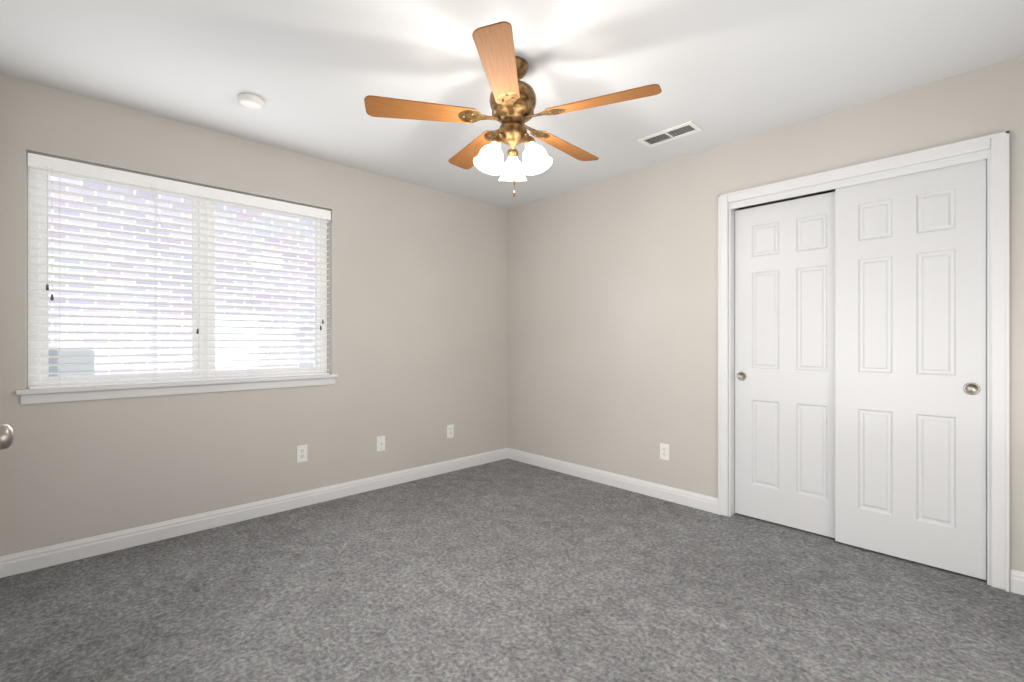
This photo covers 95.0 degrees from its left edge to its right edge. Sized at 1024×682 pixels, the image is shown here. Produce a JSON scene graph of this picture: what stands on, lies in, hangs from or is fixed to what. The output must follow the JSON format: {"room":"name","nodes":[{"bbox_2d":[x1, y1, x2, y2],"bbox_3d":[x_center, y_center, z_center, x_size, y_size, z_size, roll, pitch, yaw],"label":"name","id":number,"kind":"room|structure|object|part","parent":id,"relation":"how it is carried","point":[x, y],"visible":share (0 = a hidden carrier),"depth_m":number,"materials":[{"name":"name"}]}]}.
{"room":"empty bedroom","nodes":[
{"label":"empty bedroom","id":0,"kind":"room"},
{"bbox_2d":[0,74,507,577],"bbox_3d":[-1.318,-0.075,3.472,3.680,2.440,0.154,0,0,-44],"label":"wall","id":1,"kind":"structure","parent":0,"point":[417,330],"depth_m":3.09,"materials":[{"name":"paint"}]},
{"bbox_2d":[16,374,337,394],"bbox_3d":[-1.879,0.253,2.887,1.610,0.024,0.117,0,0,-44],"label":"window sill","id":2,"kind":"structure","parent":1,"relation":"attached to","point":[28,391],"depth_m":2.69,"materials":[{"name":"white wood"}]},
{"bbox_2d":[28,166,326,387],"bbox_3d":[-1.937,-0.345,2.947,1.538,1.218,0.050,0,0,-44],"label":"window unit","id":3,"kind":"structure","parent":1,"relation":"in","point":[32,353],"depth_m":2.86,"materials":[{"name":"white plastic"}]},
{"bbox_2d":[28,153,330,388],"bbox_3d":[-1.883,-0.346,2.891,1.532,1.194,0.074,0,0,-44],"label":"window blinds","id":4,"kind":"object","parent":3,"relation":"attached to","point":[47,163],"visible":0.96,"depth_m":2.75,"materials":[{"name":"white plastic"}]},
{"bbox_2d":[20,378,334,404],"bbox_3d":[-1.856,0.290,2.863,1.580,0.050,0.014,0,0,-44],"label":"apron","id":5,"kind":"object","parent":1,"relation":"attached to","point":[84,396],"visible":0.9,"depth_m":2.70,"materials":[{"name":"white wood"}]},
{"bbox_2d":[297,445,306,462],"bbox_3d":[-1.452,0.780,3.251,0.070,0.115,0.008,0,0,-44],"label":"electrical outlet","id":6,"kind":"object","parent":1,"relation":"attached to","point":[301,453],"visible":1,"depth_m":3.25,"materials":[{"name":"white plastic"}]},
{"bbox_2d":[377,436,384,451],"bbox_3d":[-1.020,0.800,3.661,0.070,0.115,0.011,0,0,-44],"label":"electrical outlet","id":7,"kind":"object","parent":1,"relation":"attached to","point":[380,443],"visible":1,"depth_m":3.66,"materials":[{"name":"white plastic"}]},
{"bbox_2d":[447,424,453,437],"bbox_3d":[-0.540,0.793,4.120,0.070,0.115,0.008,0,0,-44],"label":"electrical outlet","id":8,"kind":"object","parent":1,"relation":"attached to","point":[450,431],"visible":1,"depth_m":4.12,"materials":[{"name":"white plastic"}]},
{"bbox_2d":[0,458,1023,681],"bbox_3d":[0.364,1.175,2.293,4.490,0.060,4.180,0,0,-44],"label":"floor","id":9,"kind":"structure","parent":0,"point":[507,570],"depth_m":2.06,"materials":[{"name":"grey carpet"}]},
{"bbox_2d":[0,0,1023,208],"bbox_3d":[0.364,-1.345,2.293,4.490,0.100,4.180,0,0,-44],"label":"ceiling","id":10,"kind":"structure","parent":0,"point":[312,74],"depth_m":2.19,"materials":[{"name":"white paint"}]},
{"bbox_2d":[237,93,263,109],"bbox_3d":[-1.396,-1.276,2.510,0.126,0.039,0.126,0,0,-44],"label":"smoke detector","id":11,"kind":"object","parent":10,"relation":"attached to","point":[251,101],"visible":1,"depth_m":2.48,"materials":[{"name":"white plastic"}]},
{"bbox_2d":[364,21,661,196],"bbox_3d":[0.025,-0.980,2.235,1.252,0.631,1.286,0,0,-44],"label":"ceiling fan","id":12,"kind":"object","parent":10,"relation":"hanging from","point":[512,100],"visible":1,"depth_m":2.12,"materials":[{"name":"brown wood"}]},
{"bbox_3d":[-0.407,-1.036,2.116,0.490,0.006,0.136,0,-11,-12],"label":"blade","id":13,"kind":"part","parent":12,"relation":"part of","materials":[{"name":"brown wood"}]},
{"label":"blade","id":14,"kind":"part","parent":12,"relation":"part of","materials":[{"name":"brown wood"}]},
{"bbox_3d":[-0.092,-0.849,2.144,0.142,0.112,0.142,23,-11,-28],"label":"lamp shade","id":15,"kind":"part","parent":12,"relation":"part of","materials":[{"name":"white glass"}]},
{"label":"blade","id":16,"kind":"part","parent":12,"relation":"part of","materials":[{"name":"brown wood"}]},
{"bbox_2d":[490,135,502,148],"bbox_3d":[-0.070,-0.917,2.157,0.054,0.036,0.054,23,-11,-28],"label":"socket","id":17,"kind":"object","parent":12,"relation":"attached to","point":[496,140],"depth_m":2.13,"materials":[{"name":"gold metal"}]},
{"bbox_3d":[-0.054,-0.944,2.165,0.039,0.034,0.019,0,0,-44],"label":"arm","id":18,"kind":"part","parent":12,"relation":"part of"},
{"bbox_2d":[507,148,518,156],"bbox_3d":[0.004,-0.917,2.286,0.054,0.036,0.054,0,20,0],"label":"socket","id":19,"kind":"object","parent":12,"relation":"attached to","point":[510,153],"depth_m":2.27,"materials":[{"name":"gold metal"}]},
{"bbox_3d":[0.004,-0.849,2.310,0.142,0.112,0.142,0,20,0],"label":"lamp shade","id":20,"kind":"part","parent":12,"relation":"part of","materials":[{"name":"white glass"}]},
{"bbox_3d":[0.063,-0.944,2.165,0.021,0.034,0.039,0,0,-44],"label":"arm","id":21,"kind":"part","parent":12,"relation":"part of"},
{"bbox_2d":[523,135,535,148],"bbox_3d":[0.079,-0.917,2.157,0.054,0.036,0.054,-23,-11,28],"label":"socket","id":22,"kind":"object","parent":12,"relation":"attached to","point":[529,140],"depth_m":2.13,"materials":[{"name":"gold metal"}]},
{"bbox_3d":[0.100,-0.849,2.144,0.142,0.112,0.142,-23,-11,28],"label":"lamp shade","id":23,"kind":"part","parent":12,"relation":"part of","materials":[{"name":"white glass"}]},
{"bbox_3d":[0.288,-1.036,2.509,0.136,0.006,0.490,15,10,41],"label":"blade","id":24,"kind":"part","parent":12,"relation":"part of","materials":[{"name":"brown wood"}]},
{"label":"blade","id":25,"kind":"part","parent":12,"relation":"part of","materials":[{"name":"brown wood"}]},
{"bbox_2d":[637,121,702,147],"bbox_3d":[0.984,-1.290,2.940,0.160,0.010,0.360,0,0,-44],"label":"ceiling vent","id":26,"kind":"object","parent":10,"relation":"in","point":[673,133],"visible":0.96,"depth_m":2.93,"materials":[{"name":"white metal"}]},
{"bbox_2d":[508,55,1023,594],"bbox_3d":[1.395,-0.075,3.179,0.154,2.440,4.040,0,0,-44],"label":"wall","id":27,"kind":"structure","parent":0,"point":[612,325],"depth_m":3.41,"materials":[{"name":"paint"}]},
{"bbox_2d":[660,443,668,459],"bbox_3d":[1.101,0.800,3.391,0.008,0.115,0.070,0,0,-44],"label":"electrical outlet","id":28,"kind":"object","parent":27,"relation":"attached to","point":[664,451],"visible":1,"depth_m":3.39,"materials":[{"name":"white plastic"}]},
{"bbox_2d":[735,192,834,537],"bbox_3d":[1.698,0.138,2.884,0.034,1.991,0.625,0,0,-44],"label":"closet doors","id":29,"kind":"structure","parent":27,"relation":"in","point":[785,361],"depth_m":2.88,"materials":[{"name":"white wood"}]},
{"bbox_2d":[737,372,746,380],"bbox_3d":[1.502,0.230,3.066,0.008,0.060,0.060,0,0,-44],"label":"door knob","id":30,"kind":"object","parent":29,"relation":"attached to","point":[741,376],"visible":1,"depth_m":3.06,"materials":[{"name":"silver metal"}]},
{"bbox_2d":[718,131,1009,591],"bbox_3d":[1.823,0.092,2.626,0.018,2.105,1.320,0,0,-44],"label":"trim","id":31,"kind":"structure","parent":27,"relation":"attached to","point":[996,144],"depth_m":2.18,"materials":[{"name":"white wood"}]},
{"bbox_2d":[835,159,986,579],"bbox_3d":[2.052,0.132,2.452,0.034,2.003,0.602,0,0,-44],"label":"closet doors","id":32,"kind":"structure","parent":27,"relation":"in","point":[910,361],"depth_m":2.41,"materials":[{"name":"white wood"}]},
{"bbox_2d":[963,383,979,394],"bbox_3d":[2.213,0.230,2.259,0.008,0.060,0.060,0,0,-44],"label":"door knob","id":33,"kind":"object","parent":32,"relation":"attached to","point":[971,388],"visible":1,"depth_m":2.26,"materials":[{"name":"silver metal"}]},
{"bbox_2d":[739,190,834,209],"bbox_3d":[2.206,-0.075,2.991,0.760,2.440,2.100,0,0,-44],"label":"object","id":34,"kind":"structure","parent":0,"point":[788,199],"depth_m":3.53,"materials":[{"name":"grey"}]},
{"bbox_3d":[-1.163,-0.075,0.743,0.140,2.440,4.040,0,0,-44],"label":"wall","id":35,"kind":"structure","parent":0,"visible":0},
{"bbox_3d":[-1.072,0.119,0.826,0.035,2.028,0.800,0,0,-39],"label":"entry door","id":36,"kind":"structure","parent":35,"relation":"in","visible":0},
{"bbox_2d":[0,424,13,449],"bbox_3d":[-1.234,0.230,1.113,0.073,0.064,0.064,0,0,-39],"label":"door knob","id":37,"kind":"object","parent":36,"relation":"attached to","point":[6,436],"depth_m":1.11,"materials":[{"name":"silver metal"}]},
{"label":"outside","id":38,"kind":"structure","parent":0,"visible":0},
{"bbox_2d":[49,176,313,374],"bbox_3d":[-3.991,-2.105,5.120,13.000,7.500,0.200,0,0,-44],"label":"brickwall","id":39,"kind":"structure","parent":38,"point":[131,359],"depth_m":5.10,"materials":[{"name":"white brick"}]},
{"bbox_2d":[216,316,257,368],"bbox_3d":[-3.289,0.015,5.629,0.440,0.620,0.030,0,0,-44],"label":"window","id":40,"kind":"structure","parent":39,"relation":"attached to","point":[229,344],"depth_m":5.61,"materials":[{"name":"white"}]},
{"bbox_3d":[-2.936,1.545,4.012,13.000,0.200,2.860,0,0,-44],"label":"ground","id":41,"kind":"structure","parent":38,"visible":0},
{"bbox_2d":[49,349,94,376],"bbox_3d":[-3.476,0.755,3.505,0.520,1.380,0.550,0,0,-44],"label":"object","id":42,"kind":"object","parent":41,"relation":"on","point":[72,359],"depth_m":3.40,"materials":[{"name":"grey"}]}
]}

